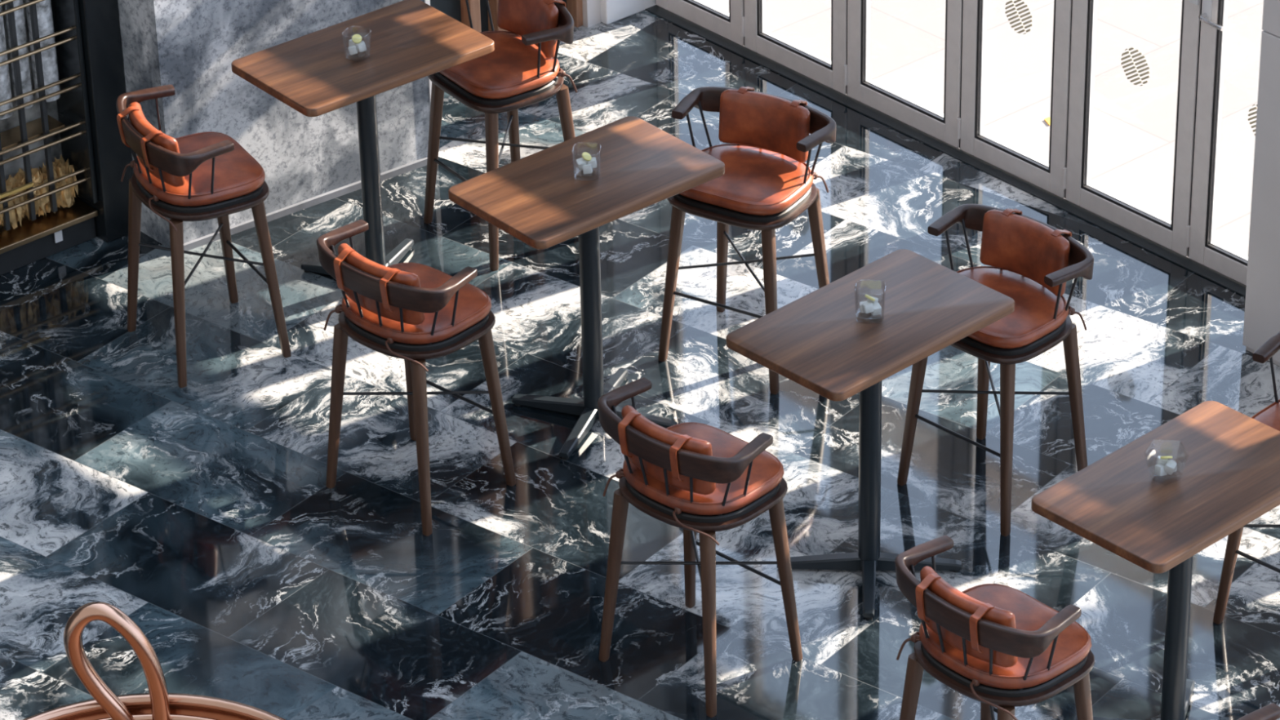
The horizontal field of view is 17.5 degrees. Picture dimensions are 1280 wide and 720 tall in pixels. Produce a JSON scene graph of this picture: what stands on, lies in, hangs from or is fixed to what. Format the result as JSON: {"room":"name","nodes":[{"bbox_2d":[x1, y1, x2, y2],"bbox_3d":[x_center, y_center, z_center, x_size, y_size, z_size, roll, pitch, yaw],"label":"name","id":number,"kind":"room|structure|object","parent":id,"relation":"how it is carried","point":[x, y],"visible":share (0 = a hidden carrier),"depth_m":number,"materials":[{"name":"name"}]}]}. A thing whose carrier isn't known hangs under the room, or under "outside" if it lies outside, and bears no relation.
{"room":"restaurant","nodes":[
{"label":"restaurant","id":0,"kind":"room"},
{"bbox_2d":[135,176,262,213],"bbox_3d":[-1.567,-0.636,14.660,0.396,0.021,0.452,-17,34,-24],"label":"frame","id":1,"kind":"object","parent":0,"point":[245,197],"depth_m":14.49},
{"bbox_2d":[117,0,566,248],"bbox_3d":[-1.128,-3.480,14.981,2.400,5.890,0.837,-22,36,-31],"label":"wall","id":2,"kind":"structure","parent":0,"point":[191,46],"depth_m":15.52,"materials":[{"name":"grey stone"}]},
{"bbox_2d":[75,0,133,242],"bbox_3d":[-2.149,-3.081,14.342,0.146,5.890,0.408,-25,38,-34],"label":"column","id":3,"kind":"structure","parent":2,"relation":"attached to","point":[99,19],"depth_m":15.41,"materials":[{"name":"black paint"}]},
{"bbox_2d":[183,156,427,250],"bbox_3d":[-1.267,-0.601,15.874,1.172,0.027,0.016,-22,36,-31],"label":"baseboard","id":4,"kind":"structure","parent":2,"relation":"attached to","point":[421,162],"depth_m":15.87,"materials":[{"name":"grey metal"}]},
{"bbox_2d":[424,0,431,106],"bbox_3d":[-0.904,-3.345,14.742,0.021,5.890,0.144,-25,38,-34],"label":"trim","id":5,"kind":"structure","parent":2,"relation":"attached to","point":[427,2],"depth_m":16.01,"materials":[{"name":"white paint"}]},
{"bbox_2d":[460,0,481,32],"bbox_3d":[-0.741,-3.745,15.418,0.052,5.890,0.066,-25,38,-34],"label":"trim","id":6,"kind":"structure","parent":2,"relation":"attached to","point":[474,5],"depth_m":16.77,"materials":[{"name":"brown wood"}]},
{"bbox_2d":[487,0,506,31],"bbox_3d":[-0.637,-3.792,15.495,0.052,5.890,0.066,-25,38,-34],"label":"trim","id":7,"kind":"structure","parent":2,"relation":"attached to","point":[493,4],"depth_m":16.87,"materials":[{"name":"brown wood"}]},
{"bbox_2d":[566,0,582,27],"bbox_3d":[-0.329,-3.933,15.723,0.033,5.890,0.066,-25,38,-34],"label":"trim","id":8,"kind":"structure","parent":2,"relation":"attached to","point":[575,7],"depth_m":17.16,"materials":[{"name":"brown wood"}]},
{"bbox_2d":[582,0,600,27],"bbox_3d":[-0.337,-3.978,15.799,0.071,5.890,0.266,-25,38,-34],"label":"trim","id":9,"kind":"structure","parent":2,"relation":"attached to","point":[591,8],"depth_m":17.17,"materials":[{"name":"grey paint"}]},
{"bbox_2d":[434,71,558,105],"bbox_3d":[-0.524,-1.063,15.346,0.396,0.021,0.452,-20,35,-29],"label":"frame","id":10,"kind":"object","parent":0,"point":[535,91],"depth_m":15.18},
{"bbox_2d":[600,0,656,24],"bbox_3d":[-0.186,-4.034,15.889,0.294,5.890,0.304,-25,38,-34],"label":"column","id":11,"kind":"structure","parent":0,"point":[611,11],"depth_m":17.21,"materials":[{"name":"white paint"}]},
{"bbox_2d":[0,9,1279,719],"bbox_3d":[-0.935,3.990,8.111,15.618,0.057,17.670,-25,38,-34],"label":"floor","id":12,"kind":"structure","parent":0,"point":[204,512],"depth_m":14.20,"materials":[{"name":"stone"}]},
{"bbox_2d":[0,0,97,275],"bbox_3d":[-3.196,-1.564,14.165,2.670,3.496,0.370,-25,38,-34],"label":"display cabinet","id":13,"kind":"object","parent":12,"relation":"on","point":[45,115],"visible":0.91,"depth_m":15.38,"materials":[{"name":"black metal"}]},
{"bbox_2d":[0,115,64,151],"bbox_3d":[-3.159,-0.441,14.751,2.603,0.014,0.109,-25,38,-34],"label":"shelf","id":14,"kind":"object","parent":13,"relation":"attached to","point":[11,135],"depth_m":15.40,"materials":[{"name":"gold metal"}]},
{"bbox_2d":[0,154,78,229],"bbox_3d":[-3.103,-0.250,14.895,2.563,0.208,0.137,-25,38,-34],"label":"bundles","id":15,"kind":"object","parent":13,"relation":"on","point":[64,197],"visible":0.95,"depth_m":15.49,"materials":[{"name":"beige plant"}]},
{"bbox_2d":[0,196,97,253],"bbox_3d":[-3.165,-0.159,14.993,2.670,0.024,0.361,-25,38,-34],"label":"shelf","id":16,"kind":"object","parent":13,"relation":"attached to","point":[38,231],"depth_m":15.53,"materials":[{"name":"gold metal"}]},
{"bbox_2d":[53,230,62,243],"bbox_3d":[-2.181,-0.464,15.554,0.033,0.048,0.006,-25,38,-34],"label":"wall socket","id":17,"kind":"object","parent":13,"relation":"attached to","point":[58,235],"visible":1,"depth_m":15.55,"materials":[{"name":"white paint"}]},
{"bbox_2d":[22,601,285,719],"bbox_3d":[-1.331,1.469,11.066,1.167,1.320,1.167,-25,38,-34],"label":"chandelier","id":18,"kind":"object","parent":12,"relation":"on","point":[158,704],"visible":1,"depth_m":11.30,"materials":[{"name":"brown metal"}]},
{"bbox_2d":[115,84,291,387],"bbox_3d":[-1.570,-0.471,14.752,0.450,0.950,0.581,-17,34,-24],"label":"bar chair","id":19,"kind":"object","parent":12,"relation":"on","point":[200,176],"visible":1,"depth_m":14.56,"materials":[{"name":"brown leather"}]},
{"bbox_2d":[128,102,185,186],"bbox_3d":[-1.707,-0.750,14.505,0.095,0.198,0.353,-17,34,-24],"label":"cushion","id":20,"kind":"object","parent":19,"relation":"on","point":[151,145],"depth_m":14.42,"materials":[{"name":"orange leather"}]},
{"bbox_2d":[133,132,265,206],"bbox_3d":[-1.566,-0.674,14.639,0.410,0.067,0.466,-17,34,-24],"label":"seat cushion","id":21,"kind":"object","parent":19,"relation":"on","point":[238,180],"depth_m":14.53,"materials":[{"name":"orange leather"}]},
{"bbox_2d":[231,0,494,315],"bbox_3d":[-0.983,-0.694,15.108,0.826,0.950,0.539,-23,37,-32],"label":"cafe table","id":22,"kind":"object","parent":12,"relation":"on","point":[312,73],"visible":0.74,"depth_m":14.89,"materials":[{"name":"brown wood"}]},
{"bbox_2d":[342,26,371,61],"bbox_3d":[-1.010,-1.127,14.809,0.095,0.100,0.095,13,33,23],"label":"tumbler","id":23,"kind":"object","parent":22,"relation":"on","point":[350,26],"visible":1,"depth_m":14.80,"materials":[{"name":"clear glass"}]},
{"bbox_2d":[348,39,355,46],"bbox_3d":[-1.022,-1.131,14.823,0.030,0.033,0.032,20,37,32],"label":"ice cube","id":24,"kind":"object","parent":23,"relation":"in","point":[351,42],"visible":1,"depth_m":14.81,"materials":[{"name":"white ice"}]},
{"bbox_2d":[348,44,357,54],"bbox_3d":[-1.023,-1.108,14.806,0.034,0.037,0.034,1,30,4],"label":"ice cube","id":25,"kind":"object","parent":23,"relation":"in","point":[353,50],"visible":1,"depth_m":14.79,"materials":[{"name":"white ice"}]},
{"bbox_2d":[351,34,361,43],"bbox_3d":[-1.010,-1.146,14.798,0.036,0.025,0.032,-2,30,-2],"label":"lemon slice","id":26,"kind":"object","parent":23,"relation":"in","point":[356,38],"visible":1,"depth_m":14.79,"materials":[{"name":"yellow food"}]},
{"bbox_2d":[355,41,366,52],"bbox_3d":[-0.997,-1.117,14.799,0.032,0.037,0.035,-18,34,-27],"label":"ice cube","id":27,"kind":"object","parent":23,"relation":"in","point":[361,46],"visible":1,"depth_m":14.79,"materials":[{"name":"white ice"}]},
{"bbox_2d":[316,219,515,536],"bbox_3d":[-0.756,0.017,13.886,0.581,0.950,0.450,24,39,36],"label":"bar chair","id":28,"kind":"object","parent":12,"relation":"on","point":[415,313],"visible":1,"depth_m":13.67,"materials":[{"name":"brown leather"}]},
{"bbox_2d":[337,243,424,324],"bbox_3d":[-0.863,-0.243,13.606,0.353,0.198,0.095,24,39,36],"label":"cushion","id":29,"kind":"object","parent":28,"relation":"on","point":[374,293],"depth_m":13.55,"materials":[{"name":"orange leather"}]},
{"bbox_2d":[341,262,491,344],"bbox_3d":[-0.754,-0.187,13.775,0.466,0.067,0.410,24,39,36],"label":"seat cushion","id":30,"kind":"object","parent":28,"relation":"on","point":[471,320],"depth_m":13.67,"materials":[{"name":"orange leather"}]},
{"bbox_2d":[344,314,488,351],"bbox_3d":[-0.755,-0.149,13.796,0.452,0.021,0.396,24,39,36],"label":"frame","id":31,"kind":"object","parent":28,"relation":"on","point":[460,336],"depth_m":13.64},
{"bbox_2d":[423,0,577,271],"bbox_3d":[-0.514,-0.903,15.446,0.450,0.950,0.581,-20,35,-29],"label":"bar chair","id":32,"kind":"object","parent":12,"relation":"on","point":[523,69],"visible":0.89,"depth_m":15.25,"materials":[{"name":"brown leather"}]},
{"bbox_2d":[439,31,559,98],"bbox_3d":[-0.527,-1.100,15.323,0.410,0.067,0.466,-20,35,-29],"label":"seat cushion","id":33,"kind":"object","parent":32,"relation":"on","point":[512,70],"depth_m":15.22,"materials":[{"name":"orange leather"}]},
{"bbox_2d":[497,0,558,58],"bbox_3d":[-0.400,-1.266,15.331,0.095,0.198,0.353,-20,35,-29],"label":"cushion","id":34,"kind":"object","parent":32,"relation":"on","point":[519,18],"depth_m":15.33,"materials":[{"name":"orange leather"}]},
{"bbox_2d":[448,115,724,459],"bbox_3d":[-0.169,-0.209,14.249,0.826,0.950,0.539,-24,37,-33],"label":"cafe table","id":35,"kind":"object","parent":12,"relation":"on","point":[537,199],"visible":0.88,"depth_m":14.04,"materials":[{"name":"brown wood"}]},
{"bbox_2d":[571,143,600,181],"bbox_3d":[-0.179,-0.667,13.989,0.095,0.103,0.095,2,31,6],"label":"tumbler","id":36,"kind":"object","parent":35,"relation":"on","point":[573,150],"visible":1,"depth_m":13.98,"materials":[{"name":"clear glass"}]},
{"bbox_2d":[576,157,586,170],"bbox_3d":[-0.197,-0.662,13.990,0.033,0.037,0.034,-10,31,-14],"label":"ice cube","id":37,"kind":"object","parent":36,"relation":"in","point":[580,162],"visible":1,"depth_m":13.98,"materials":[{"name":"white ice"}]},
{"bbox_2d":[582,151,591,160],"bbox_3d":[-0.180,-0.685,13.979,0.032,0.025,0.036,15,34,26],"label":"lemon slice","id":38,"kind":"object","parent":36,"relation":"in","point":[586,156],"visible":1,"depth_m":13.97,"materials":[{"name":"yellow food"}]},
{"bbox_2d":[582,164,592,173],"bbox_3d":[-0.176,-0.644,13.982,0.034,0.036,0.033,3,31,7],"label":"ice cube","id":39,"kind":"object","parent":36,"relation":"in","point":[588,168],"visible":1,"depth_m":13.97,"materials":[{"name":"white ice"}]},
{"bbox_2d":[587,156,597,168],"bbox_3d":[-0.161,-0.665,13.994,0.032,0.033,0.031,0,30,2],"label":"ice cube","id":40,"kind":"object","parent":36,"relation":"in","point":[593,161],"visible":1,"depth_m":13.98,"materials":[{"name":"white ice"}]},
{"bbox_2d":[597,377,802,717],"bbox_3d":[0.182,0.542,12.952,0.581,0.950,0.450,24,39,37],"label":"bar chair","id":41,"kind":"object","parent":12,"relation":"on","point":[693,477],"visible":1,"depth_m":12.74,"materials":[{"name":"brown leather"}]},
{"bbox_2d":[621,404,715,494],"bbox_3d":[0.073,0.281,12.674,0.353,0.198,0.095,24,39,37],"label":"cushion","id":42,"kind":"object","parent":41,"relation":"on","point":[659,460],"depth_m":12.62,"materials":[{"name":"orange leather"}]},
{"bbox_2d":[625,478,780,523],"bbox_3d":[0.183,0.376,12.862,0.452,0.021,0.396,24,39,37],"label":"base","id":43,"kind":"object","parent":41,"relation":"on","point":[664,510],"depth_m":12.71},
{"bbox_2d":[622,422,784,515],"bbox_3d":[0.184,0.338,12.841,0.466,0.067,0.410,24,39,37],"label":"seat cushion","id":44,"kind":"object","parent":41,"relation":"on","point":[648,491],"depth_m":12.74,"materials":[{"name":"orange leather"}]},
{"bbox_2d":[657,86,836,394],"bbox_3d":[0.376,-0.444,14.627,0.581,0.950,0.450,16,35,27],"label":"bar chair","id":45,"kind":"object","parent":12,"relation":"on","point":[766,182],"visible":0.94,"depth_m":14.51,"materials":[{"name":"brown leather"}]},
{"bbox_2d":[679,145,813,215],"bbox_3d":[0.366,-0.640,14.502,0.466,0.067,0.410,16,35,27],"label":"seat cushion","id":46,"kind":"object","parent":45,"relation":"on","point":[757,180],"depth_m":14.41,"materials":[{"name":"orange leather"}]},
{"bbox_2d":[718,88,809,163],"bbox_3d":[0.446,-0.827,14.548,0.353,0.198,0.095,16,35,27],"label":"cushion","id":47,"kind":"object","parent":45,"relation":"on","point":[762,127],"depth_m":14.54,"materials":[{"name":"orange leather"}]},
{"bbox_2d":[725,248,1014,620],"bbox_3d":[0.742,0.278,13.380,0.826,0.950,0.511,-26,38,-36],"label":"cafe table","id":48,"kind":"object","parent":12,"relation":"on","point":[815,340],"visible":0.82,"depth_m":13.18,"materials":[{"name":"brown wood"}]},
{"bbox_2d":[854,279,885,324],"bbox_3d":[0.728,-0.183,13.116,0.097,0.112,0.097,2,31,6],"label":"tumbler","id":49,"kind":"object","parent":48,"relation":"on","point":[855,292],"visible":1,"depth_m":13.11,"materials":[{"name":"clear glass"}]},
{"bbox_2d":[859,301,866,312],"bbox_3d":[0.711,-0.168,13.133,0.033,0.034,0.031,0,30,3],"label":"ice cube","id":50,"kind":"object","parent":49,"relation":"in","point":[861,302],"visible":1,"depth_m":13.12,"materials":[{"name":"white ice"}]},
{"bbox_2d":[862,301,873,313],"bbox_3d":[0.720,-0.166,13.106,0.033,0.036,0.033,-11,32,-16],"label":"ice cube","id":51,"kind":"object","parent":49,"relation":"in","point":[868,307],"visible":1,"depth_m":13.10,"materials":[{"name":"white ice"}]},
{"bbox_2d":[864,294,875,301],"bbox_3d":[0.727,-0.197,13.108,0.032,0.025,0.036,-15,33,-23],"label":"lemon slice","id":52,"kind":"object","parent":49,"relation":"in","point":[868,296],"visible":1,"depth_m":13.10,"materials":[{"name":"yellow food"}]},
{"bbox_2d":[866,296,878,303],"bbox_3d":[0.736,-0.183,13.135,0.031,0.035,0.034,16,34,27],"label":"ice cube","id":53,"kind":"object","parent":49,"relation":"in","point":[875,298],"visible":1,"depth_m":13.12,"materials":[{"name":"white ice"}]},
{"bbox_2d":[871,302,881,315],"bbox_3d":[0.745,-0.161,13.120,0.031,0.034,0.033,-13,32,-19],"label":"ice cube","id":54,"kind":"object","parent":49,"relation":"in","point":[877,307],"visible":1,"depth_m":13.11,"materials":[{"name":"white ice"}]},
{"bbox_2d":[644,4,1246,297],"bbox_3d":[3.195,0.301,14.175,0.065,0.006,9.652,-25,38,-34],"label":"door track","id":55,"kind":"structure","parent":12,"relation":"on","point":[1184,261],"depth_m":16.13,"materials":[{"name":"black metal"}]},
{"bbox_2d":[894,534,1094,719],"bbox_3d":[1.042,1.006,12.126,0.450,0.950,0.581,-25,38,-35],"label":"bar chair","id":56,"kind":"object","parent":12,"relation":"on","point":[1000,646],"visible":1,"depth_m":11.87,"materials":[{"name":"brown leather"}]},
{"bbox_2d":[920,565,1017,667],"bbox_3d":[0.925,0.740,11.855,0.095,0.198,0.353,-25,38,-35],"label":"cushion","id":57,"kind":"object","parent":56,"relation":"on","point":[965,631],"depth_m":11.80,"materials":[{"name":"orange leather"}]},
{"bbox_2d":[919,584,1091,688],"bbox_3d":[1.045,0.802,12.015,0.410,0.067,0.466,-25,38,-35],"label":"seat cushion","id":58,"kind":"object","parent":56,"relation":"on","point":[942,658],"depth_m":11.92,"materials":[{"name":"orange leather"}]},
{"bbox_2d":[897,204,1093,536],"bbox_3d":[1.187,0.013,13.815,0.450,0.950,0.581,-28,39,-37],"label":"bar chair","id":59,"kind":"object","parent":12,"relation":"on","point":[1031,261],"visible":0.9,"depth_m":13.70,"materials":[{"name":"brown leather"}]},
{"bbox_2d":[958,267,1068,348],"bbox_3d":[1.176,-0.184,13.691,0.410,0.067,0.466,-28,39,-37],"label":"seat cushion","id":60,"kind":"object","parent":59,"relation":"on","point":[1036,322],"depth_m":13.59,"materials":[{"name":"orange leather"}]},
{"bbox_2d":[979,208,1070,296],"bbox_3d":[1.285,-0.360,13.717,0.095,0.198,0.353,-28,39,-37],"label":"cushion","id":61,"kind":"object","parent":59,"relation":"on","point":[1020,250],"depth_m":13.72,"materials":[{"name":"orange leather"}]},
{"bbox_2d":[1031,400,1279,719],"bbox_3d":[1.623,0.764,12.515,0.826,0.950,0.539,-26,38,-35],"label":"cafe table","id":62,"kind":"object","parent":12,"relation":"on","point":[1227,477],"visible":0.98,"depth_m":12.27,"materials":[{"name":"brown wood"}]},
{"bbox_3d":[1.557,0.305,12.263,0.127,0.100,0.130,-25,38,-34],"label":"tumbler","id":63,"kind":"object","parent":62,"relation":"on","visible":0},
{"bbox_2d":[1154,464,1167,475],"bbox_3d":[1.540,0.325,12.258,0.032,0.036,0.034,-20,35,-29],"label":"ice cube","id":64,"kind":"object","parent":63,"relation":"in","point":[1158,468],"visible":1,"depth_m":12.25,"materials":[{"name":"white ice"}]},
{"bbox_2d":[1155,455,1168,464],"bbox_3d":[1.545,0.302,12.274,0.033,0.035,0.032,0,30,2],"label":"ice cube","id":65,"kind":"object","parent":63,"relation":"in","point":[1159,461],"visible":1,"depth_m":12.26,"materials":[{"name":"white ice"}]},
{"bbox_2d":[1160,456,1172,458],"bbox_3d":[1.554,0.288,12.248,0.036,0.025,0.032,2,31,5],"label":"lemon slice","id":66,"kind":"object","parent":63,"relation":"in","point":[1161,457],"visible":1,"depth_m":12.24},
{"bbox_2d":[1164,460,1177,475],"bbox_3d":[1.565,0.318,12.247,0.035,0.037,0.032,14,34,24],"label":"ice cube","id":67,"kind":"object","parent":63,"relation":"in","point":[1170,467],"visible":1,"depth_m":12.24,"materials":[{"name":"white ice"}]},
{"bbox_2d":[1213,331,1279,624],"bbox_3d":[2.155,0.431,13.062,0.581,0.950,0.450,25,39,37],"label":"bar chair","id":68,"kind":"object","parent":12,"relation":"on","point":[1269,415],"visible":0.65,"depth_m":13.12,"materials":[{"name":"brown wood"}]},
{"bbox_2d":[1252,400,1279,431],"bbox_3d":[2.143,0.234,12.938,0.466,0.067,0.410,25,39,37],"label":"seat cushion","id":69,"kind":"object","parent":68,"relation":"on","point":[1269,415],"depth_m":13.00,"materials":[{"name":"orange leather"}]},
{"bbox_2d":[1237,702,1279,719],"bbox_3d":[1.889,1.430,11.368,0.450,0.950,0.581,-27,39,-36],"label":"cafe table","id":70,"kind":"object","parent":12,"relation":"on","point":[1271,711],"visible":1,"depth_m":11.30,"materials":[{"name":"brown wood"}]},
{"bbox_2d":[674,186,811,222],"bbox_3d":[0.368,-0.604,14.525,0.452,0.021,0.396,16,35,27],"label":"frame","id":71,"kind":"object","parent":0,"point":[692,203],"depth_m":14.37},
{"bbox_2d":[920,642,1087,697],"bbox_3d":[1.045,0.840,12.035,0.396,0.021,0.452,-25,38,-35],"label":"frame","id":72,"kind":"object","parent":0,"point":[970,685],"depth_m":11.89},
{"bbox_2d":[959,320,1066,355],"bbox_3d":[1.178,-0.148,13.714,0.396,0.021,0.452,-28,39,-37],"label":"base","id":73,"kind":"object","parent":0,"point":[974,344],"depth_m":13.53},
{"bbox_2d":[1242,0,1279,366],"bbox_3d":[2.539,-2.556,13.255,0.603,5.890,0.682,-25,38,-34],"label":"wall","id":74,"kind":"structure","parent":0,"point":[1262,303],"depth_m":14.45,"materials":[{"name":"grey paint"}]},
{"bbox_3d":[3.191,-1.617,13.070,0.095,0.128,9.624,-25,38,-34],"label":"trim","id":75,"kind":"structure","parent":0,"visible":0},
{"bbox_2d":[655,0,743,45],"bbox_3d":[0.231,-2.313,16.626,0.060,2.136,0.550,-25,38,-34],"label":"door","id":76,"kind":"structure","parent":75,"relation":"attached to","point":[728,25],"depth_m":17.07,"materials":[{"name":"beige metal"}]},
{"bbox_2d":[741,0,846,94],"bbox_3d":[0.611,-2.099,16.245,0.060,2.136,0.608,-25,38,-34],"label":"door","id":77,"kind":"structure","parent":75,"relation":"attached to","point":[830,73],"depth_m":16.72,"materials":[{"name":"beige metal"}]},
{"bbox_2d":[843,0,962,147],"bbox_3d":[1.020,-1.869,15.835,0.060,2.136,0.638,-25,38,-34],"label":"door","id":78,"kind":"structure","parent":75,"relation":"attached to","point":[860,86],"depth_m":16.32,"materials":[{"name":"beige metal"}]},
{"bbox_2d":[956,0,1071,198],"bbox_3d":[1.416,-1.646,15.438,0.060,2.136,0.567,-25,38,-34],"label":"door","id":79,"kind":"structure","parent":75,"relation":"attached to","point":[973,140],"depth_m":15.85,"materials":[{"name":"beige metal"}]},
{"bbox_2d":[1062,0,1200,256],"bbox_3d":[1.808,-1.425,15.045,0.060,2.136,0.628,-25,38,-34],"label":"door","id":80,"kind":"structure","parent":75,"relation":"attached to","point":[1079,190],"depth_m":15.41,"materials":[{"name":"beige metal"}]},
{"bbox_2d":[1185,0,1257,285],"bbox_3d":[2.188,-1.196,14.639,0.098,2.136,0.658,-25,38,-34],"label":"door","id":81,"kind":"structure","parent":75,"relation":"attached to","point":[1202,248],"depth_m":15.09,"materials":[{"name":"beige metal"}]},
{"label":"outside","id":82,"kind":"structure","parent":0,"visible":0},
{"bbox_2d":[702,0,1263,257],"bbox_3d":[10.649,-5.545,23.992,26.182,0.086,41.800,-25,38,-34],"label":"ground","id":83,"kind":"structure","parent":82,"point":[1134,129],"depth_m":16.78,"materials":[{"name":"white"}]},
{"bbox_2d":[1044,116,1050,125],"bbox_3d":[1.621,-0.945,16.419,0.044,0.006,0.054,-20,35,-28],"label":"dry leaf","id":84,"kind":"object","parent":83,"relation":"on","point":[1047,120],"visible":0.73,"depth_m":16.42,"materials":[{"name":"yellow plant"}]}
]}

